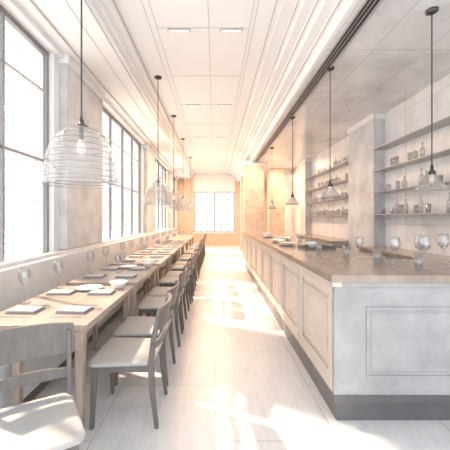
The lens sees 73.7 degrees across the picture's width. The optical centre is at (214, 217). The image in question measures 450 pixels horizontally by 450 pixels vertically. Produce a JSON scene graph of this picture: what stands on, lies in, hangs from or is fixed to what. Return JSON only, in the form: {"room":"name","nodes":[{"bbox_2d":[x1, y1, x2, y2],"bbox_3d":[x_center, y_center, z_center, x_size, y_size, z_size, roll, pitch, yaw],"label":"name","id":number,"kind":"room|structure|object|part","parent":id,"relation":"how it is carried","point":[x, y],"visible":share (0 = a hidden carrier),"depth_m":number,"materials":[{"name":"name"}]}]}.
{"room":"restaurant","nodes":[
{"label":"restaurant","id":0,"kind":"room"},
{"bbox_2d":[0,0,176,254],"bbox_3d":[-2.125,-0.450,7.700,0.250,3.800,16.600,0,0,0],"label":"window frame","id":1,"kind":"structure","parent":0,"point":[53,59],"depth_m":3.72,"materials":[{"name":"paint"}]},
{"bbox_2d":[0,5,48,261],"bbox_3d":[-2.055,-0.760,2.135,0.109,2.580,3.170,0,0,0],"label":"window","id":2,"kind":"structure","parent":1,"relation":"in","point":[4,15],"depth_m":3.21,"materials":[{"name":"silver metal"}]},
{"bbox_2d":[5,58,37,83],"bbox_3d":[-2.176,-1.652,3.391,0.008,0.015,0.561,0,0,0],"label":"window blind","id":3,"kind":"object","parent":2,"relation":"attached to","point":[5,58],"depth_m":3.37,"materials":[{"name":"grey"}]},
{"bbox_2d":[5,66,37,89],"bbox_3d":[-2.176,-1.571,3.391,0.008,0.014,0.561,0,0,0],"label":"window blind","id":4,"kind":"object","parent":2,"relation":"attached to","point":[5,66],"depth_m":3.36,"materials":[{"name":"grey"}]},
{"bbox_2d":[59,54,104,249],"bbox_3d":[-1.935,-0.848,4.465,0.130,2.505,1.270,0,0,0],"label":"pilaster","id":5,"kind":"object","parent":1,"relation":"attached to","point":[80,176],"visible":0.89,"depth_m":4.15,"materials":[{"name":"concrete"}]},
{"bbox_2d":[103,107,140,239],"bbox_3d":[-2.055,-0.760,6.750,0.109,2.580,3.100,0,0,0],"label":"window","id":6,"kind":"structure","parent":1,"relation":"in","point":[111,118],"depth_m":6.72,"materials":[{"name":"silver metal"}]},
{"bbox_2d":[103,116,135,239],"bbox_3d":[-2.176,-0.774,6.750,0.008,2.409,3.040,0,0,0],"label":"window blind","id":7,"kind":"object","parent":6,"relation":"attached to","point":[103,116],"visible":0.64,"depth_m":6.64,"materials":[{"name":"grey"}]},
{"bbox_2d":[144,143,155,231],"bbox_3d":[-1.935,-0.848,8.950,0.130,2.505,1.100,0,0,0],"label":"pilaster","id":8,"kind":"object","parent":1,"relation":"attached to","point":[149,152],"visible":0.87,"depth_m":8.70,"materials":[{"name":"paint"}]},
{"bbox_2d":[155,159,165,229],"bbox_3d":[-2.055,-0.760,11.100,0.109,2.580,3.000,0,0,0],"label":"window","id":9,"kind":"structure","parent":1,"relation":"in","point":[156,161],"depth_m":11.84,"materials":[{"name":"silver metal"}]},
{"bbox_2d":[168,169,172,227],"bbox_3d":[-1.935,-0.848,13.175,0.130,2.505,0.890,0,0,0],"label":"pilaster","id":10,"kind":"object","parent":1,"relation":"attached to","point":[170,172],"visible":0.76,"depth_m":12.81,"materials":[{"name":"paint"}]},
{"bbox_2d":[172,178,174,228],"bbox_3d":[-2.055,-0.760,14.600,0.109,2.580,1.800,0,0,0],"label":"window","id":11,"kind":"structure","parent":1,"relation":"in","point":[174,178],"depth_m":15.33,"materials":[{"name":"silver metal"}]},
{"bbox_2d":[114,0,275,173],"bbox_3d":[-0.475,-2.400,7.800,3.550,0.100,16.800,0,0,0],"label":"ceiling","id":12,"kind":"structure","parent":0,"point":[190,64],"depth_m":4.48,"materials":[{"name":"white paint"}]},
{"bbox_2d":[41,0,117,187],"bbox_3d":[-0.890,-1.284,2.000,0.467,2.133,0.467,0,0,0],"label":"pendant lamp","id":13,"kind":"object","parent":12,"relation":"hanging from","point":[81,147],"visible":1,"depth_m":1.99,"materials":[{"name":"clear glass"}]},
{"bbox_3d":[-0.890,-1.435,2.000,0.120,1.830,0.120,0,0,0],"label":"cord and socket","id":14,"kind":"part","parent":13,"relation":"part of","materials":[{"name":"grey metal"}]},
{"bbox_3d":[-0.890,-0.472,2.000,0.060,0.105,0.060,0,0,0],"label":"bulb","id":15,"kind":"part","parent":13,"relation":"part of","materials":[{"name":"white glass"}]},
{"bbox_2d":[2,0,193,179],"bbox_3d":[-1.625,-2.225,7.700,0.750,0.250,16.600,0,0,0],"label":"crown molding","id":16,"kind":"structure","parent":12,"relation":"attached to","point":[59,14],"depth_m":4.00,"materials":[{"name":"white paint"}]},
{"bbox_2d":[144,75,171,203],"bbox_3d":[-0.950,-1.284,5.000,0.467,2.133,0.467,0,0,0],"label":"pendant lamp","id":17,"kind":"object","parent":12,"relation":"hanging from","point":[157,77],"visible":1,"depth_m":4.98,"materials":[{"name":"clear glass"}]},
{"bbox_3d":[-0.950,-1.435,5.000,0.120,1.830,0.120,0,0,0],"label":"cord and socket","id":18,"kind":"part","parent":17,"relation":"part of","materials":[{"name":"grey metal"}]},
{"bbox_2d":[165,115,183,208],"bbox_3d":[-0.950,-1.284,6.900,0.467,2.133,0.467,0,0,0],"label":"pendant lamp","id":19,"kind":"object","parent":12,"relation":"hanging from","point":[173,116],"visible":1,"depth_m":6.89,"materials":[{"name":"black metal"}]},
{"bbox_3d":[-0.950,-1.435,6.900,0.120,1.830,0.120,0,0,0],"label":"cord and socket","id":20,"kind":"part","parent":19,"relation":"part of","materials":[{"name":"grey metal"}]},
{"bbox_2d":[167,28,189,31],"bbox_3d":[-0.450,-2.342,3.750,0.280,0.015,0.060,0,0,0],"label":"ceiling light","id":21,"kind":"object","parent":12,"relation":"attached to","point":[169,29],"depth_m":3.72,"materials":[{"name":"white plastic"}]},
{"bbox_2d":[189,157,191,206],"bbox_3d":[-0.950,-1.284,11.600,0.467,2.133,0.467,0,0,0],"label":"pendant lamp","id":22,"kind":"object","parent":12,"relation":"hanging from","point":[189,157],"visible":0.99,"depth_m":11.60,"materials":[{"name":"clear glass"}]},
{"bbox_2d":[141,0,258,173],"bbox_3d":[-0.162,-2.348,7.700,1.277,0.004,16.600,0,0,0],"label":"trim","id":23,"kind":"structure","parent":12,"relation":"attached to","point":[141,0],"depth_m":4.80,"materials":[{"name":"grey paint"}]},
{"bbox_2d":[220,28,241,31],"bbox_3d":[0.200,-2.342,3.750,0.280,0.015,0.060,0,0,0],"label":"ceiling light","id":24,"kind":"object","parent":12,"relation":"attached to","point":[221,29],"depth_m":3.73,"materials":[{"name":"white plastic"}]},
{"bbox_2d":[177,174,266,244],"bbox_3d":[0.475,-0.450,16.100,5.450,3.800,0.200,0,0,0],"label":"wall","id":25,"kind":"structure","parent":0,"point":[199,182],"depth_m":16.00,"materials":[{"name":"beige paint"}]},
{"bbox_2d":[192,192,236,233],"bbox_3d":[-0.025,-0.290,16.020,2.350,2.240,0.160,0,0,0],"label":"window","id":26,"kind":"structure","parent":25,"relation":"in","point":[207,199],"depth_m":16.02,"materials":[{"name":"silver metal"}]},
{"bbox_2d":[227,0,357,182],"bbox_3d":[0.938,-2.100,7.700,0.565,0.500,16.600,0,0,0],"label":"trim","id":27,"kind":"structure","parent":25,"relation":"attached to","point":[299,32],"depth_m":4.04,"materials":[{"name":"white paint"}]},
{"bbox_2d":[32,245,449,449],"bbox_3d":[0.450,1.500,7.800,5.500,0.100,16.800,0,0,0],"label":"floor","id":28,"kind":"structure","parent":0,"point":[236,381],"depth_m":2.45,"materials":[{"name":"white tile"}]},
{"bbox_2d":[0,322,84,449],"bbox_3d":[-0.923,1.029,1.472,0.480,0.842,0.544,0,0,-30],"label":"dining chair","id":29,"kind":"object","parent":28,"relation":"on","point":[53,422],"visible":1,"depth_m":1.59,"materials":[{"name":"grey wood"}]},
{"bbox_2d":[0,286,133,429],"bbox_3d":[-1.230,1.075,2.530,0.780,0.750,1.140,0,0,0],"label":"dining table","id":30,"kind":"object","parent":28,"relation":"on","point":[105,304],"visible":0.59,"depth_m":2.13,"materials":[{"name":"brown wood"}]},
{"bbox_2d":[5,306,45,313],"bbox_3d":[-1.420,0.689,2.250,0.220,0.022,0.140,0,0,2],"label":"folded napkin","id":31,"kind":"object","parent":30,"relation":"on","point":[19,309],"visible":1,"depth_m":2.22,"materials":[{"name":"white fabric"}]},
{"bbox_2d":[46,289,76,294],"bbox_3d":[-1.420,0.689,2.780,0.220,0.022,0.140,0,0,1],"label":"folded napkin","id":32,"kind":"object","parent":30,"relation":"on","point":[56,291],"visible":1,"depth_m":2.77,"materials":[{"name":"white fabric"}]},
{"bbox_2d":[55,305,93,314],"bbox_3d":[-1.050,0.689,2.250,0.220,0.022,0.140,0,0,6],"label":"folded napkin","id":33,"kind":"object","parent":30,"relation":"on","point":[79,310],"visible":1,"depth_m":2.22,"materials":[{"name":"white fabric"}]},
{"bbox_2d":[75,284,102,290],"bbox_3d":[-1.235,0.689,2.950,0.260,0.022,0.260,0,0,0],"label":"dinner plate","id":34,"kind":"object","parent":30,"relation":"on","point":[88,287],"visible":0.96,"depth_m":2.98,"materials":[{"name":"white ceramic"}]},
{"bbox_2d":[87,289,115,294],"bbox_3d":[-1.050,0.689,2.780,0.220,0.022,0.140,0,0,0],"label":"folded napkin","id":35,"kind":"object","parent":30,"relation":"on","point":[95,291],"visible":1,"depth_m":2.77,"materials":[{"name":"grey fabric"}]},
{"bbox_2d":[109,279,127,288],"bbox_3d":[-0.960,0.664,2.990,0.180,0.070,0.180,0,0,0],"label":"serving bowl","id":36,"kind":"object","parent":30,"relation":"on","point":[119,283],"visible":0.99,"depth_m":2.96,"materials":[{"name":"white ceramic"}]},
{"bbox_2d":[0,227,180,408],"bbox_3d":[-1.695,0.930,6.900,0.590,1.040,13.000,0,0,0],"label":"bench","id":37,"kind":"object","parent":28,"relation":"on","point":[70,264],"visible":0.24,"depth_m":3.28,"materials":[{"name":"leather"}]},
{"bbox_2d":[66,266,157,349],"bbox_3d":[-1.230,1.075,3.830,0.780,0.750,1.140,0,0,0],"label":"dining table","id":38,"kind":"object","parent":28,"relation":"on","point":[143,275],"visible":0.55,"depth_m":3.47,"materials":[{"name":"brown wood"}]},
{"bbox_2d":[83,274,105,277],"bbox_3d":[-1.420,0.689,3.550,0.220,0.022,0.140,0,0,-2],"label":"folded napkin","id":39,"kind":"object","parent":38,"relation":"on","point":[88,275],"visible":1,"depth_m":3.53,"materials":[{"name":"grey fabric"}]},
{"bbox_2d":[101,267,119,269],"bbox_3d":[-1.420,0.689,4.080,0.220,0.022,0.140,0,0,-2],"label":"folded napkin","id":40,"kind":"object","parent":38,"relation":"on","point":[104,268],"visible":1,"depth_m":4.03,"materials":[{"name":"grey fabric"}]},
{"bbox_2d":[115,274,136,277],"bbox_3d":[-1.050,0.689,3.550,0.220,0.022,0.140,0,0,5],"label":"folded napkin","id":41,"kind":"object","parent":38,"relation":"on","point":[119,275],"visible":1,"depth_m":3.53,"materials":[{"name":"grey fabric"}]},
{"bbox_2d":[118,264,136,267],"bbox_3d":[-1.235,0.689,4.250,0.260,0.022,0.260,0,0,0],"label":"dinner plate","id":42,"kind":"object","parent":38,"relation":"on","point":[127,265],"visible":0.91,"depth_m":4.28,"materials":[{"name":"white ceramic"}]},
{"bbox_2d":[129,267,146,269],"bbox_3d":[-1.050,0.689,4.080,0.220,0.022,0.140,0,0,-2],"label":"folded napkin","id":43,"kind":"object","parent":38,"relation":"on","point":[131,268],"visible":1,"depth_m":4.03,"materials":[{"name":"grey fabric"}]},
{"bbox_2d":[142,261,153,266],"bbox_3d":[-0.960,0.664,4.300,0.180,0.070,0.180,0,0,0],"label":"serving bowl","id":44,"kind":"object","parent":38,"relation":"on","point":[145,263],"visible":0.96,"depth_m":4.26,"materials":[{"name":"white ceramic"}]},
{"bbox_2d":[88,293,171,429],"bbox_3d":[-0.601,1.029,2.270,0.544,0.842,0.480,0,0,0],"label":"dining chair","id":45,"kind":"object","parent":28,"relation":"on","point":[118,354],"visible":1,"depth_m":2.09,"materials":[{"name":"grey wood"}]},
{"bbox_2d":[109,255,170,311],"bbox_3d":[-1.230,1.075,5.130,0.780,0.750,1.140,0,0,0],"label":"dining table","id":46,"kind":"object","parent":28,"relation":"on","point":[165,259],"visible":0.44,"depth_m":4.94,"materials":[{"name":"brown wood"}]},
{"bbox_2d":[119,259,134,261],"bbox_3d":[-1.420,0.689,4.850,0.220,0.022,0.140,0,0,-1],"label":"folded napkin","id":47,"kind":"object","parent":46,"relation":"on","point":[122,260],"visible":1,"depth_m":4.80,"materials":[{"name":"grey fabric"}]},
{"bbox_2d":[129,255,142,257],"bbox_3d":[-1.420,0.689,5.380,0.220,0.022,0.140,0,0,5],"label":"folded napkin","id":48,"kind":"object","parent":46,"relation":"on","point":[133,256],"visible":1,"depth_m":5.32,"materials":[{"name":"fabric"}]},
{"bbox_2d":[142,259,157,261],"bbox_3d":[-1.050,0.689,4.850,0.220,0.022,0.140,0,0,0],"label":"folded napkin","id":49,"kind":"object","parent":46,"relation":"on","point":[154,260],"visible":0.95,"depth_m":4.80,"materials":[{"name":"white fabric"}]},
{"bbox_2d":[150,255,162,257],"bbox_3d":[-1.050,0.689,5.380,0.220,0.022,0.140,0,0,-2],"label":"folded napkin","id":50,"kind":"object","parent":46,"relation":"on","point":[151,256],"visible":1,"depth_m":5.32,"materials":[{"name":"white fabric"}]},
{"bbox_2d":[113,280,178,385],"bbox_3d":[-0.608,1.029,2.799,0.544,0.842,0.480,0,0,2],"label":"dining chair","id":51,"kind":"object","parent":28,"relation":"on","point":[133,326],"visible":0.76,"depth_m":2.71,"materials":[{"name":"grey wood"}]},
{"bbox_2d":[132,248,178,291],"bbox_3d":[-1.230,1.075,6.430,0.780,0.750,1.140,0,0,0],"label":"dining table","id":52,"kind":"object","parent":28,"relation":"on","point":[175,250],"visible":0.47,"depth_m":6.00,"materials":[{"name":"brown wood"}]},
{"bbox_2d":[137,267,186,346],"bbox_3d":[-0.604,1.029,3.571,0.544,0.842,0.480,0,0,-1],"label":"dining chair","id":53,"kind":"object","parent":28,"relation":"on","point":[150,304],"visible":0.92,"depth_m":3.41,"materials":[{"name":"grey wood"}]},
{"bbox_2d":[148,243,184,277],"bbox_3d":[-1.230,1.075,7.730,0.780,0.750,1.140,0,0,0],"label":"dining table","id":54,"kind":"object","parent":28,"relation":"on","point":[180,246],"visible":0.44,"depth_m":7.37,"materials":[{"name":"brown wood"}]},
{"bbox_2d":[147,261,189,329],"bbox_3d":[-0.609,1.029,4.100,0.544,0.842,0.480,0,0,0],"label":"dining chair","id":55,"kind":"object","parent":28,"relation":"on","point":[156,291],"visible":0.43,"depth_m":4.03,"materials":[{"name":"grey wood"}]},
{"bbox_2d":[158,240,188,263],"bbox_3d":[-1.230,1.075,9.030,0.780,0.750,1.140,0,0,0],"label":"dining table","id":56,"kind":"object","parent":28,"relation":"on","point":[173,241],"visible":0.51,"depth_m":8.94,"materials":[{"name":"brown wood"}]},
{"bbox_2d":[159,254,193,310],"bbox_3d":[-0.608,1.029,4.870,0.544,0.842,0.480,0,0,-1],"label":"dining chair","id":57,"kind":"object","parent":28,"relation":"on","point":[165,281],"visible":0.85,"depth_m":4.72,"materials":[{"name":"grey wood"}]},
{"bbox_2d":[165,237,191,261],"bbox_3d":[-1.230,1.075,10.330,0.780,0.750,1.140,0,0,0],"label":"dining table","id":58,"kind":"object","parent":28,"relation":"on","point":[170,238],"visible":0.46,"depth_m":10.24,"materials":[{"name":"brown wood"}]},
{"bbox_2d":[165,251,196,301],"bbox_3d":[-0.594,1.029,5.401,0.544,0.842,0.480,0,0,-1],"label":"dining chair","id":59,"kind":"object","parent":28,"relation":"on","point":[170,273],"visible":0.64,"depth_m":5.26,"materials":[{"name":"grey wood"}]},
{"bbox_2d":[172,235,193,256],"bbox_3d":[-1.230,1.075,11.630,0.780,0.750,1.140,0,0,0],"label":"dining table","id":60,"kind":"object","parent":28,"relation":"on","point":[192,236],"visible":0.38,"depth_m":11.35,"materials":[{"name":"brown wood"}]},
{"bbox_2d":[171,247,198,290],"bbox_3d":[-0.608,1.029,6.170,0.544,0.842,0.480,0,0,0],"label":"dining chair","id":61,"kind":"object","parent":28,"relation":"on","point":[177,267],"visible":0.54,"depth_m":6.01,"materials":[{"name":"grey wood"}]},
{"bbox_2d":[174,245,199,280],"bbox_3d":[-0.613,1.029,6.700,0.544,0.842,0.480,0,0,0],"label":"dining chair","id":62,"kind":"object","parent":28,"relation":"on","point":[177,262],"visible":0.31,"depth_m":6.68,"materials":[{"name":"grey wood"}]},
{"bbox_2d":[179,242,201,277],"bbox_3d":[-0.596,1.029,7.471,0.544,0.842,0.480,0,0,-1],"label":"dining chair","id":63,"kind":"object","parent":28,"relation":"on","point":[200,243],"visible":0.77,"depth_m":7.27,"materials":[{"name":"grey wood"}]},
{"bbox_2d":[181,241,201,270],"bbox_3d":[-0.612,1.029,8.000,0.544,0.842,0.480,0,0,0],"label":"dining chair","id":64,"kind":"object","parent":28,"relation":"on","point":[183,255],"visible":0.32,"depth_m":7.90,"materials":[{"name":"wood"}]},
{"bbox_2d":[184,239,202,268],"bbox_3d":[-0.612,1.029,8.770,0.544,0.842,0.480,0,0,0],"label":"dining chair","id":65,"kind":"object","parent":28,"relation":"on","point":[185,252],"visible":0.5,"depth_m":8.61,"materials":[{"name":"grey wood"}]},
{"bbox_2d":[187,237,203,264],"bbox_3d":[-0.595,1.029,9.300,0.544,0.842,0.480,0,0,1],"label":"dining chair","id":66,"kind":"object","parent":28,"relation":"on","point":[203,237],"visible":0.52,"depth_m":9.24,"materials":[{"name":"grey wood"}]},
{"bbox_2d":[189,236,204,259],"bbox_3d":[-0.596,1.029,10.071,0.544,0.842,0.480,0,0,-2],"label":"dining chair","id":67,"kind":"object","parent":28,"relation":"on","point":[203,236],"visible":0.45,"depth_m":9.87,"materials":[{"name":"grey wood"}]},
{"bbox_2d":[190,235,205,258],"bbox_3d":[-0.597,1.029,10.599,0.544,0.842,0.480,0,0,1],"label":"dining chair","id":68,"kind":"object","parent":28,"relation":"on","point":[204,235],"visible":0.34,"depth_m":10.77,"materials":[{"name":"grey wood"}]},
{"bbox_2d":[240,176,242,250],"bbox_3d":[1.375,-0.200,13.450,0.450,3.300,0.500,0,0,0],"label":"stone pillar","id":69,"kind":"structure","parent":28,"relation":"on","point":[241,177],"depth_m":13.20,"materials":[{"name":"stone"}]},
{"bbox_2d":[242,162,264,259],"bbox_3d":[1.300,-0.200,10.200,0.700,3.300,0.660,0,0,0],"label":"stone pillar","id":70,"kind":"structure","parent":28,"relation":"on","point":[253,172],"depth_m":9.90,"materials":[{"name":"stone"}]},
{"bbox_2d":[267,168,284,234],"bbox_3d":[2.325,-0.200,11.500,0.550,3.300,0.600,0,0,0],"label":"stone pillar","id":71,"kind":"structure","parent":28,"relation":"on","point":[275,176],"depth_m":11.20,"materials":[{"name":"stone"}]},
{"bbox_2d":[295,234,347,249],"bbox_3d":[2.737,0.970,7.800,0.515,0.960,2.940,0,0,0],"label":"bar cabinet","id":72,"kind":"object","parent":28,"relation":"on","point":[330,241],"visible":0.23,"depth_m":6.98,"materials":[{"name":"brown wood"}]},
{"bbox_2d":[242,231,449,419],"bbox_3d":[1.645,0.925,5.510,1.670,1.050,6.840,0,0,0],"label":"bar counter","id":73,"kind":"object","parent":28,"relation":"on","point":[373,340],"depth_m":2.12,"materials":[{"name":"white wood"}]},
{"bbox_2d":[297,245,335,249],"bbox_3d":[1.330,0.385,3.950,0.400,0.030,0.280,0,0,-6],"label":"serving tray","id":74,"kind":"object","parent":73,"relation":"on","point":[306,247],"visible":0.93,"depth_m":3.83,"materials":[{"name":"grey metal"}]},
{"bbox_2d":[305,242,318,246],"bbox_3d":[1.280,0.352,3.950,0.180,0.070,0.180,0,0,0],"label":"serving bowl","id":75,"kind":"object","parent":74,"relation":"on","point":[310,244],"visible":0.84,"depth_m":3.90,"materials":[{"name":"white ceramic"}]},
{"bbox_3d":[1.050,0.388,4.350,0.260,0.022,0.260,0,0,0],"label":"dinner plate","id":76,"kind":"object","parent":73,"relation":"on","visible":0},
{"bbox_2d":[278,242,295,243],"bbox_3d":[1.050,0.366,4.350,0.260,0.022,0.260,0,0,0],"label":"dinner plate","id":77,"kind":"object","parent":76,"relation":"on","point":[278,242],"visible":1,"depth_m":4.38,"materials":[{"name":"white ceramic"}]},
{"bbox_2d":[356,246,449,258],"bbox_3d":[2.737,0.970,4.185,0.515,0.960,2.170,0,0,0],"label":"bar cabinet","id":78,"kind":"object","parent":28,"relation":"on","point":[388,252],"visible":0.19,"depth_m":4.39,"materials":[{"name":"brown wood"}]},
{"bbox_2d":[238,0,449,182],"bbox_3d":[2.210,-2.100,7.700,1.980,0.500,16.600,0,0,0],"label":"ceiling","id":79,"kind":"structure","parent":0,"point":[390,56],"depth_m":3.87,"materials":[{"name":"white paint"}]},
{"bbox_2d":[290,116,299,204],"bbox_3d":[1.420,-1.048,5.500,0.260,1.604,0.260,0,0,0],"label":"pendant lamp","id":80,"kind":"object","parent":79,"relation":"hanging from","point":[293,117],"visible":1,"depth_m":5.50,"materials":[{"name":"black metal"}]},
{"bbox_3d":[1.420,-1.120,5.500,0.100,1.460,0.100,0,0,0],"label":"cord and socket","id":81,"kind":"part","parent":80,"relation":"part of","materials":[{"name":"grey metal"}]},
{"bbox_2d":[239,0,382,182],"bbox_3d":[1.342,-1.840,7.700,0.145,0.020,16.600,0,0,0],"label":"ceiling vent grille","id":82,"kind":"object","parent":79,"relation":"in","point":[368,7],"depth_m":3.45,"materials":[{"name":"black metal"}]},
{"bbox_2d":[319,66,341,197],"bbox_3d":[1.420,-1.048,3.700,0.260,1.604,0.260,0,0,0],"label":"pendant lamp","id":83,"kind":"object","parent":79,"relation":"hanging from","point":[328,69],"visible":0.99,"depth_m":3.69,"materials":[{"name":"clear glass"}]},
{"bbox_3d":[1.420,-1.120,3.700,0.100,1.460,0.100,0,0,0],"label":"cord and socket","id":84,"kind":"part","parent":83,"relation":"part of","materials":[{"name":"grey metal"}]},
{"bbox_2d":[414,6,449,190],"bbox_3d":[1.930,-1.048,2.670,0.260,1.604,0.260,0,0,0],"label":"pendant lamp","id":85,"kind":"object","parent":79,"relation":"hanging from","point":[431,11],"visible":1,"depth_m":2.67,"materials":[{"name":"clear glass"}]},
{"bbox_3d":[1.930,-1.120,2.670,0.100,1.460,0.100,0,0,0],"label":"cord and socket","id":86,"kind":"part","parent":85,"relation":"part of","materials":[{"name":"grey metal"}]},
{"bbox_3d":[1.930,-0.345,2.670,0.044,0.090,0.044,0,0,0],"label":"bulb","id":87,"kind":"part","parent":85,"relation":"part of","materials":[{"name":"white glass"}]},
{"bbox_2d":[285,73,449,255],"bbox_3d":[3.100,-0.200,7.700,0.200,3.300,16.600,0,0,0],"label":"wall","id":88,"kind":"structure","parent":0,"point":[436,199],"depth_m":4.75,"materials":[{"name":"stone"}]},
{"bbox_2d":[299,158,311,233],"bbox_3d":[2.890,-0.200,9.600,0.220,3.300,0.640,0,0,0],"label":"wall pier","id":89,"kind":"object","parent":88,"relation":"attached to","point":[305,164],"visible":0.79,"depth_m":9.30,"materials":[{"name":"concrete"}]},
{"bbox_2d":[304,142,347,221],"bbox_3d":[2.879,-0.875,7.800,0.238,1.950,2.940,0,0,0],"label":"shelving","id":90,"kind":"object","parent":88,"relation":"attached to","point":[343,164],"visible":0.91,"depth_m":7.36,"materials":[{"name":"grey"}]},
{"bbox_2d":[347,113,384,252],"bbox_3d":[2.890,-0.200,5.800,0.220,3.300,1.040,0,0,0],"label":"wall pier","id":91,"kind":"object","parent":88,"relation":"attached to","point":[362,230],"visible":0.75,"depth_m":5.53,"materials":[{"name":"concrete"}]},
{"bbox_2d":[372,91,449,224],"bbox_3d":[2.879,-0.875,3.935,0.238,1.950,2.670,0,0,0],"label":"shelving","id":92,"kind":"object","parent":88,"relation":"attached to","point":[444,122],"visible":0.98,"depth_m":4.36,"materials":[{"name":"grey metal"}]},
{"label":"outside","id":93,"kind":"structure","parent":0,"visible":0},
{"bbox_2d":[5,230,197,260],"bbox_3d":[-16.150,1.675,15.000,27.700,0.150,50.000,0,0,0],"label":"ground","id":94,"kind":"structure","parent":93,"point":[16,238],"depth_m":21.33,"materials":[{"name":"white"}]}
]}

